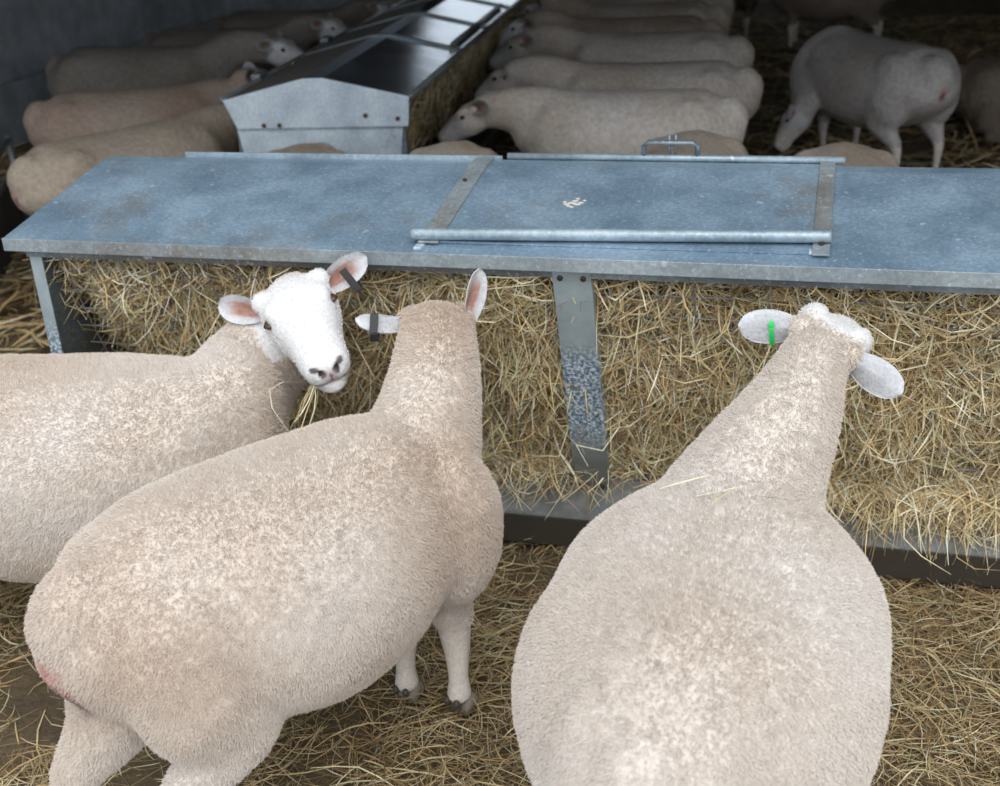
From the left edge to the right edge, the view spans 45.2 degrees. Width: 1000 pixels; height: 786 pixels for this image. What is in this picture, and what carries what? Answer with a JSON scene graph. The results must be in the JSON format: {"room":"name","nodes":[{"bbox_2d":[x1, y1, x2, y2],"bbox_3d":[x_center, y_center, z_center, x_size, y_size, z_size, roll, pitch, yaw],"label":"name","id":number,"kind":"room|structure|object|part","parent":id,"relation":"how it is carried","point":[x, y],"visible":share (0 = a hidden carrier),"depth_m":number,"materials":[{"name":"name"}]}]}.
{"room":"farm building","nodes":[
{"label":"farm building","id":0,"kind":"room"},
{"bbox_2d":[0,0,348,148],"bbox_3d":[-3.682,-3.673,8.233,0.320,4.200,18.506,4,25,15],"label":"wall","id":1,"kind":"structure","parent":0,"point":[31,31],"depth_m":9.29,"materials":[{"name":"metal"}]},
{"bbox_2d":[0,0,999,785],"bbox_3d":[3.167,-1.495,7.231,13.800,0.023,18.500,4,25,15],"label":"floor","id":2,"kind":"structure","parent":0,"point":[39,698],"depth_m":2.89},
{"bbox_2d":[0,135,29,283],"bbox_3d":[-2.417,-0.805,5.748,0.036,0.530,1.638,-8,25,-10],"label":"sheep hurdle","id":3,"kind":"object","parent":2,"relation":"on","point":[11,216],"visible":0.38,"depth_m":6.08,"materials":[{"name":"grey metal"}]},
{"bbox_3d":[-2.422,-0.892,5.709,0.032,0.030,1.600,-8,25,-10],"label":"rail","id":4,"kind":"part","parent":3,"relation":"part of","materials":[{"name":"grey metal"}]},
{"bbox_3d":[-2.430,-1.028,5.646,0.032,0.030,1.600,-8,25,-10],"label":"rail","id":5,"kind":"part","parent":3,"relation":"part of","materials":[{"name":"grey metal"}]},
{"bbox_3d":[-2.413,-0.737,5.779,0.004,0.320,1.600,-8,25,-10],"label":"panel","id":6,"kind":"part","parent":3,"relation":"part of","materials":[{"name":"grey metal"}]},
{"bbox_2d":[7,103,238,215],"bbox_3d":[-1.583,-0.950,5.709,0.564,0.734,1.491,19,33,40],"label":"sheep","id":7,"kind":"object","parent":2,"relation":"on","point":[34,179],"visible":0.42,"depth_m":5.31},
{"bbox_2d":[23,62,267,146],"bbox_3d":[-1.823,-1.357,6.585,1.444,0.770,0.564,-8,25,-10],"label":"sheep","id":8,"kind":"object","parent":2,"relation":"on","point":[78,113],"visible":0.41,"depth_m":6.31},
{"bbox_2d":[45,29,303,96],"bbox_3d":[-1.967,-1.813,7.491,1.772,0.857,0.623,1,25,9],"label":"sheep","id":9,"kind":"object","parent":2,"relation":"on","point":[91,68],"visible":0.44,"depth_m":7.23},
{"bbox_2d":[23,268,503,785],"bbox_3d":[-0.339,0.342,2.513,0.574,0.917,1.307,16,31,36],"label":"sheep","id":10,"kind":"object","parent":2,"relation":"on","point":[231,596],"visible":1,"depth_m":2.16},
{"bbox_2d":[211,0,393,50],"bbox_3d":[-1.428,-2.592,9.179,1.613,0.813,0.588,2,25,12],"label":"sheep","id":11,"kind":"object","parent":2,"relation":"on","point":[351,13],"visible":0.21,"depth_m":8.97},
{"bbox_2d":[267,142,345,153],"bbox_3d":[-0.920,-0.505,4.672,0.564,0.720,1.477,4,25,15],"label":"sheep","id":12,"kind":"object","parent":2,"relation":"on","point":[319,147],"visible":0.06,"depth_m":4.92},
{"bbox_2d":[218,0,529,153],"bbox_3d":[-0.358,-2.008,7.621,0.920,0.944,5.239,1,25,10],"label":"trough","id":13,"kind":"object","parent":2,"relation":"on","point":[340,92],"visible":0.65,"depth_m":5.30,"materials":[{"name":"silver metal"}]},
{"bbox_3d":[-1.119,-0.896,5.413,0.040,0.840,0.040,1,25,10],"label":"leg","id":14,"kind":"part","parent":13,"relation":"part of","materials":[{"name":"silver metal"}]},
{"bbox_3d":[-0.792,-2.357,7.529,0.028,0.028,5.210,1,25,10],"label":"edge rail","id":15,"kind":"part","parent":13,"relation":"part of","materials":[{"name":"silver metal"}]},
{"bbox_3d":[-0.791,-1.243,5.144,0.829,0.210,0.016,1,25,10],"label":"lid","id":16,"kind":"part","parent":13,"relation":"part of","materials":[{"name":"silver metal"}]},
{"bbox_3d":[-0.776,-1.018,5.265,0.750,0.310,0.006,1,25,10],"label":"panel","id":17,"kind":"part","parent":13,"relation":"part of","materials":[{"name":"silver metal"}]},
{"bbox_2d":[256,0,534,153],"bbox_3d":[-0.357,-2.068,7.586,0.823,0.683,5.310,1,25,10],"label":"hay","id":18,"kind":"object","parent":13,"relation":"in","point":[473,79],"visible":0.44,"depth_m":6.60},
{"bbox_3d":[-0.409,-0.881,5.294,0.040,0.840,0.040,1,25,10],"label":"leg","id":19,"kind":"part","parent":13,"relation":"part of","materials":[{"name":"silver metal"}]},
{"bbox_3d":[0.034,-2.340,7.390,0.028,0.028,5.210,1,25,10],"label":"edge rail","id":20,"kind":"part","parent":13,"relation":"part of","materials":[{"name":"silver metal"}]},
{"bbox_2d":[386,0,399,3],"bbox_3d":[-0.592,-3.364,10.663,0.592,0.894,1.513,8,27,24],"label":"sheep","id":21,"kind":"object","parent":2,"relation":"on","point":[392,1],"visible":0.02,"depth_m":9.97},
{"bbox_2d":[410,140,498,155],"bbox_3d":[-0.306,-0.490,4.565,0.564,0.720,1.477,4,25,15],"label":"sheep","id":22,"kind":"object","parent":2,"relation":"on","point":[462,147],"visible":0.02,"depth_m":4.79},
{"bbox_2d":[0,538,999,785],"bbox_3d":[0.067,0.788,2.582,4.287,0.180,2.295,4,25,15],"label":"straw","id":23,"kind":"object","parent":2,"relation":"on","point":[944,600],"visible":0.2,"depth_m":2.71,"materials":[{"name":"beige plant"}]},
{"bbox_2d":[0,252,367,583],"bbox_3d":[-0.996,0.179,2.938,1.372,0.927,0.604,-1,25,6],"label":"sheep","id":24,"kind":"object","parent":23,"relation":"on","point":[80,433],"visible":0.71,"depth_m":2.72},
{"bbox_2d":[269,381,317,431],"bbox_3d":[-0.473,0.038,2.742,0.118,0.147,0.059,4,25,15],"label":"hay wisp","id":25,"kind":"object","parent":24,"relation":"hanging from","point":[312,387],"visible":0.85,"depth_m":2.74,"materials":[{"name":"beige plant"}]},
{"bbox_2d":[510,302,903,785],"bbox_3d":[0.402,0.436,2.245,0.656,0.894,1.437,6,26,19],"label":"sheep","id":26,"kind":"object","parent":23,"relation":"on","point":[703,644],"visible":0.99,"depth_m":1.88},
{"bbox_2d":[659,392,820,530],"bbox_3d":[0.435,0.110,2.174,0.247,0.102,0.363,9,27,25],"label":"straw","id":27,"kind":"object","parent":26,"relation":"on","point":[750,392],"visible":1,"depth_m":2.12,"materials":[{"name":"beige plant"}]},
{"bbox_2d":[0,6,999,353],"bbox_3d":[2.770,-1.839,7.900,12.254,0.285,9.665,4,25,15],"label":"bedding","id":28,"kind":"object","parent":2,"relation":"on","point":[831,139],"visible":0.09,"depth_m":7.68,"materials":[{"name":"plant"}]},
{"bbox_2d":[140,12,347,71],"bbox_3d":[-1.720,-2.207,8.364,1.628,0.821,0.594,2,25,11],"label":"sheep","id":29,"kind":"object","parent":28,"relation":"on","point":[306,30],"visible":0.26,"depth_m":8.12},
{"bbox_2d":[952,58,999,142],"bbox_3d":[3.475,-1.856,7.216,1.570,0.596,0.610,2,25,11],"label":"sheep","id":30,"kind":"object","parent":28,"relation":"on","point":[978,104],"visible":0.8,"depth_m":7.15},
{"bbox_2d":[2,134,999,588],"bbox_3d":[0.327,-0.164,3.356,3.115,1.073,0.968,4,25,15],"label":"trough","id":31,"kind":"object","parent":2,"relation":"on","point":[572,219],"visible":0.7,"depth_m":3.03,"materials":[{"name":"grey metal"}]},
{"bbox_3d":[-1.223,-0.004,3.412,0.037,0.895,0.040,4,25,15],"label":"corner post","id":32,"kind":"part","parent":31,"relation":"part of","materials":[{"name":"metal"}]},
{"bbox_3d":[-1.129,-0.260,3.738,0.003,0.880,0.850,4,25,15],"label":"panel","id":33,"kind":"part","parent":31,"relation":"part of","materials":[{"name":"grey metal"}]},
{"bbox_2d":[26,257,999,518],"bbox_3d":[0.342,-0.052,3.287,3.251,0.864,0.766,4,25,15],"label":"hay","id":34,"kind":"object","parent":31,"relation":"in","point":[663,389],"visible":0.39,"depth_m":3.02},
{"bbox_3d":[0.332,-0.431,3.228,3.075,0.130,0.900,4,25,15],"label":"frame rail","id":35,"kind":"part","parent":31,"relation":"part of","materials":[{"name":"grey metal"}]},
{"bbox_3d":[0.215,-0.021,3.068,0.094,0.724,0.238,4,25,15],"label":"post","id":36,"kind":"part","parent":31,"relation":"part of","materials":[{"name":"metal"}]},
{"bbox_3d":[0.332,-0.479,3.010,0.962,0.078,0.510,4,25,15],"label":"filling door","id":37,"kind":"part","parent":31,"relation":"part of","materials":[{"name":"silver metal"}]},
{"bbox_2d":[297,427,999,575],"bbox_3d":[0.592,0.265,3.177,3.562,0.279,0.385,4,25,15],"label":"hay","id":38,"kind":"object","parent":31,"relation":"in","point":[949,499],"visible":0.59,"depth_m":3.04},
{"bbox_3d":[0.456,-0.649,3.203,0.158,0.078,0.023,4,25,15],"label":"handle","id":39,"kind":"part","parent":31,"relation":"part of","materials":[{"name":"silver metal"}]},
{"bbox_2d":[438,86,748,161],"bbox_3d":[0.447,-1.134,5.874,1.504,0.722,0.544,6,26,18],"label":"sheep","id":40,"kind":"object","parent":2,"relation":"on","point":[538,119],"visible":0.58,"depth_m":5.59},
{"bbox_2d":[495,9,726,50],"bbox_3d":[0.710,-2.139,7.945,1.555,0.798,0.566,4,26,16],"label":"sheep","id":41,"kind":"object","parent":2,"relation":"on","point":[523,22],"visible":0.23,"depth_m":7.72},
{"bbox_2d":[474,54,763,119],"bbox_3d":[0.612,-1.432,6.456,1.572,0.763,0.574,4,26,16],"label":"sheep","id":42,"kind":"object","parent":2,"relation":"on","point":[722,78],"visible":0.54,"depth_m":6.19},
{"bbox_2d":[488,23,754,71],"bbox_3d":[0.713,-1.821,7.246,1.621,0.802,0.599,5,26,18],"label":"sheep","id":43,"kind":"object","parent":2,"relation":"on","point":[555,39],"visible":0.48,"depth_m":6.96},
{"bbox_2d":[520,0,730,34],"bbox_3d":[0.839,-2.443,8.579,1.597,0.809,0.588,3,25,13],"label":"sheep","id":44,"kind":"object","parent":2,"relation":"on","point":[577,8],"visible":0.23,"depth_m":8.32},
{"bbox_2d":[533,0,734,21],"bbox_3d":[0.994,-2.786,9.277,1.614,0.835,0.566,5,26,17],"label":"sheep","id":45,"kind":"object","parent":2,"relation":"on","point":[729,5],"visible":0.02,"depth_m":8.96},
{"bbox_2d":[640,130,748,162],"bbox_3d":[0.649,-0.487,4.414,0.581,0.741,1.521,4,25,15],"label":"sheep","id":46,"kind":"object","parent":2,"relation":"on","point":[711,143],"visible":0.04,"depth_m":4.61},
{"bbox_2d":[734,0,757,38],"bbox_3d":[2.234,-3.842,11.457,0.564,0.812,1.501,2,25,10],"label":"sheep","id":47,"kind":"object","parent":2,"relation":"on","point":[747,7],"visible":0.38,"depth_m":10.99},
{"bbox_2d":[770,0,892,51],"bbox_3d":[2.695,-3.404,10.451,1.540,0.806,0.565,7,27,22],"label":"sheep","id":48,"kind":"object","parent":2,"relation":"on","point":[864,11],"visible":0.89,"depth_m":10.21},
{"bbox_2d":[794,141,899,166],"bbox_3d":[1.180,-0.410,4.206,0.564,0.720,1.477,4,25,15],"label":"sheep","id":49,"kind":"object","parent":2,"relation":"on","point":[857,155],"visible":0.02,"depth_m":4.41},
{"bbox_2d":[773,25,960,167],"bbox_3d":[2.037,-1.600,6.657,0.752,0.754,1.163,-24,32,-38],"label":"sheep","id":50,"kind":"object","parent":2,"relation":"on","point":[879,85],"visible":0.97,"depth_m":6.35}
]}

